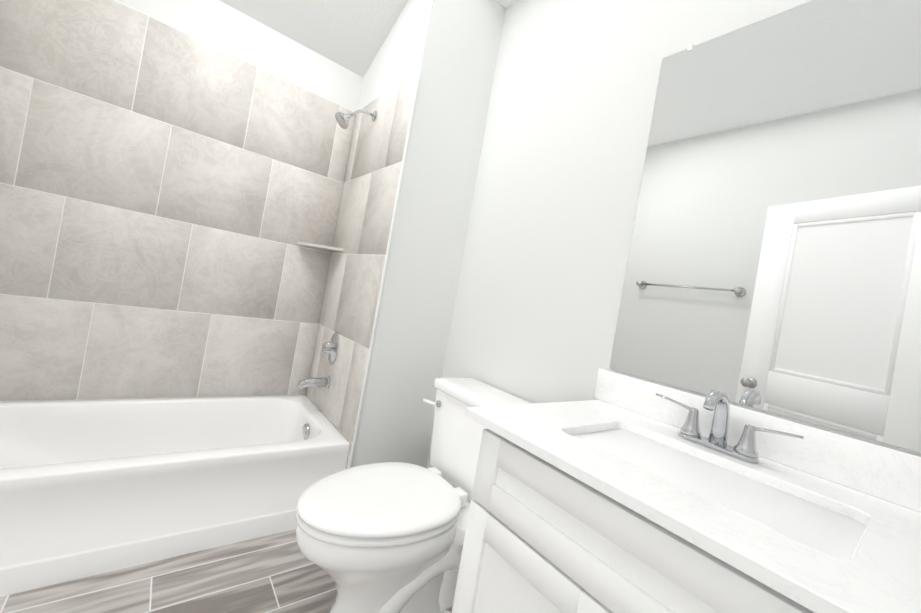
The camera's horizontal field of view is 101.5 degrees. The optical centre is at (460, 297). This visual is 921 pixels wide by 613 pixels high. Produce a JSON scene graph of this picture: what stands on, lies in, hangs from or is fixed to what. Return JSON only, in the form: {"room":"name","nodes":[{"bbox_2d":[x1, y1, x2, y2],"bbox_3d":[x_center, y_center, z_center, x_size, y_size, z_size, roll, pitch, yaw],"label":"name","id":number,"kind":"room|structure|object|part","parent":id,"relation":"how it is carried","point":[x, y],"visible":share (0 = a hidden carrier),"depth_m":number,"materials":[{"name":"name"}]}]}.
{"room":"bathroom","nodes":[
{"label":"bathroom","id":0,"kind":"room"},
{"bbox_2d":[0,529,451,612],"bbox_3d":[-0.655,1.107,1.052,2.177,0.120,2.880,10,0,-38],"label":"floor","id":1,"kind":"structure","parent":0,"point":[280,572],"depth_m":1.31,"materials":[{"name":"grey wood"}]},
{"bbox_2d":[0,396,349,596],"bbox_3d":[-1.354,0.741,1.647,1.467,0.368,0.755,10,0,-38],"label":"bathtub","id":2,"kind":"object","parent":1,"relation":"on","point":[88,488],"visible":0.98,"depth_m":1.52,"materials":[{"name":"white ceramic"}]},
{"bbox_2d":[295,377,532,612],"bbox_3d":[-0.174,0.740,1.397,0.835,0.772,0.512,10,0,-38],"label":"toilet","id":3,"kind":"object","parent":1,"relation":"on","point":[385,537],"visible":0.85,"depth_m":1.25,"materials":[{"name":"white ceramic"}]},
{"bbox_2d":[452,368,920,612],"bbox_3d":[0.435,0.737,0.821,0.633,0.980,0.847,10,0,-38],"label":"bathroom vanity","id":4,"kind":"object","parent":1,"relation":"on","point":[542,536],"depth_m":0.74,"materials":[{"name":"white paint"}]},
{"bbox_3d":[0.497,0.395,0.825,0.628,0.285,0.847,10,0,-38],"label":"bathroom vanity top","id":5,"kind":"part","parent":4,"relation":"part of","materials":[{"name":"white stone"}]},
{"bbox_2d":[656,390,803,462],"bbox_3d":[0.639,0.307,0.944,0.138,0.151,0.322,10,0,-38],"label":"faucet","id":6,"kind":"object","parent":4,"relation":"on","point":[744,448],"visible":1,"depth_m":0.95,"materials":[{"name":"silver metal"}]},
{"bbox_2d":[116,0,362,111],"bbox_3d":[-1.417,-0.512,2.008,1.489,2.820,0.120,10,0,-38],"label":"wall","id":7,"kind":"structure","parent":0,"point":[227,28],"depth_m":2.06,"materials":[{"name":"white paint"}]},
{"bbox_2d":[0,0,355,401],"bbox_3d":[-1.405,-0.350,1.956,1.489,1.904,0.009,10,0,-38],"label":"wall tile","id":8,"kind":"structure","parent":7,"relation":"attached to","point":[170,197],"depth_m":1.85,"materials":[{"name":"tile"}]},
{"bbox_2d":[297,241,343,251],"bbox_3d":[-0.841,-0.305,2.259,0.210,0.016,0.210,10,0,-38],"label":"corner shelf","id":9,"kind":"object","parent":7,"relation":"attached to","point":[327,248],"visible":0.98,"depth_m":2.24,"materials":[{"name":"grey tile"}]},
{"bbox_2d":[219,0,517,76],"bbox_3d":[-0.196,-1.530,1.069,2.177,0.607,2.880,10,0,-38],"label":"ceiling","id":10,"kind":"structure","parent":0,"point":[351,35],"depth_m":2.10,"materials":[{"name":"white paint"}]},
{"bbox_2d":[351,0,504,467],"bbox_3d":[-0.384,-0.330,2.337,0.568,2.820,0.900,10,0,-38],"label":"wall","id":11,"kind":"structure","parent":0,"point":[450,48],"depth_m":1.94,"materials":[{"name":"white paint"}]},
{"bbox_2d":[306,68,417,468],"bbox_3d":[-0.620,-0.060,2.106,0.009,2.204,0.771,10,0,-38],"label":"wall tile","id":12,"kind":"structure","parent":11,"relation":"attached to","point":[362,232],"depth_m":2.03,"materials":[{"name":"tile"}]},
{"bbox_2d":[297,376,329,388],"bbox_3d":[-0.819,0.473,2.089,0.170,0.072,0.068,10,0,-38],"label":"tub spout","id":13,"kind":"object","parent":12,"relation":"attached to","point":[316,382],"visible":1,"depth_m":2.08,"materials":[{"name":"silver metal"}]},
{"bbox_2d":[322,332,338,364],"bbox_3d":[-0.742,0.286,2.117,0.069,0.188,0.140,10,0,-38],"label":"tub valve","id":14,"kind":"object","parent":12,"relation":"attached to","point":[330,348],"visible":1,"depth_m":2.11,"materials":[{"name":"silver metal"}]},
{"bbox_2d":[335,110,376,128],"bbox_3d":[-0.581,-0.998,2.085,0.215,0.167,0.092,10,0,-38],"label":"shower head","id":15,"kind":"object","parent":12,"relation":"attached to","point":[342,119],"visible":1,"depth_m":2.05},
{"bbox_2d":[348,65,420,467],"bbox_3d":[-0.383,-0.023,1.798,0.010,2.208,0.010,10,0,-38],"label":"trim","id":16,"kind":"structure","parent":11,"relation":"attached to","point":[384,267],"depth_m":1.79,"materials":[{"name":"white"}]},
{"bbox_2d":[426,0,920,467],"bbox_3d":[0.667,-0.153,1.343,0.120,2.820,1.980,10,0,-38],"label":"wall","id":17,"kind":"structure","parent":0,"point":[539,291],"depth_m":1.60,"materials":[{"name":"white paint"}]},
{"bbox_2d":[610,0,920,451],"bbox_3d":[0.877,-0.261,0.997,0.009,1.124,0.843,10,0,-38],"label":"mirror","id":18,"kind":"object","parent":17,"relation":"attached to","point":[774,262],"visible":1,"depth_m":0.99,"materials":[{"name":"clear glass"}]}
]}

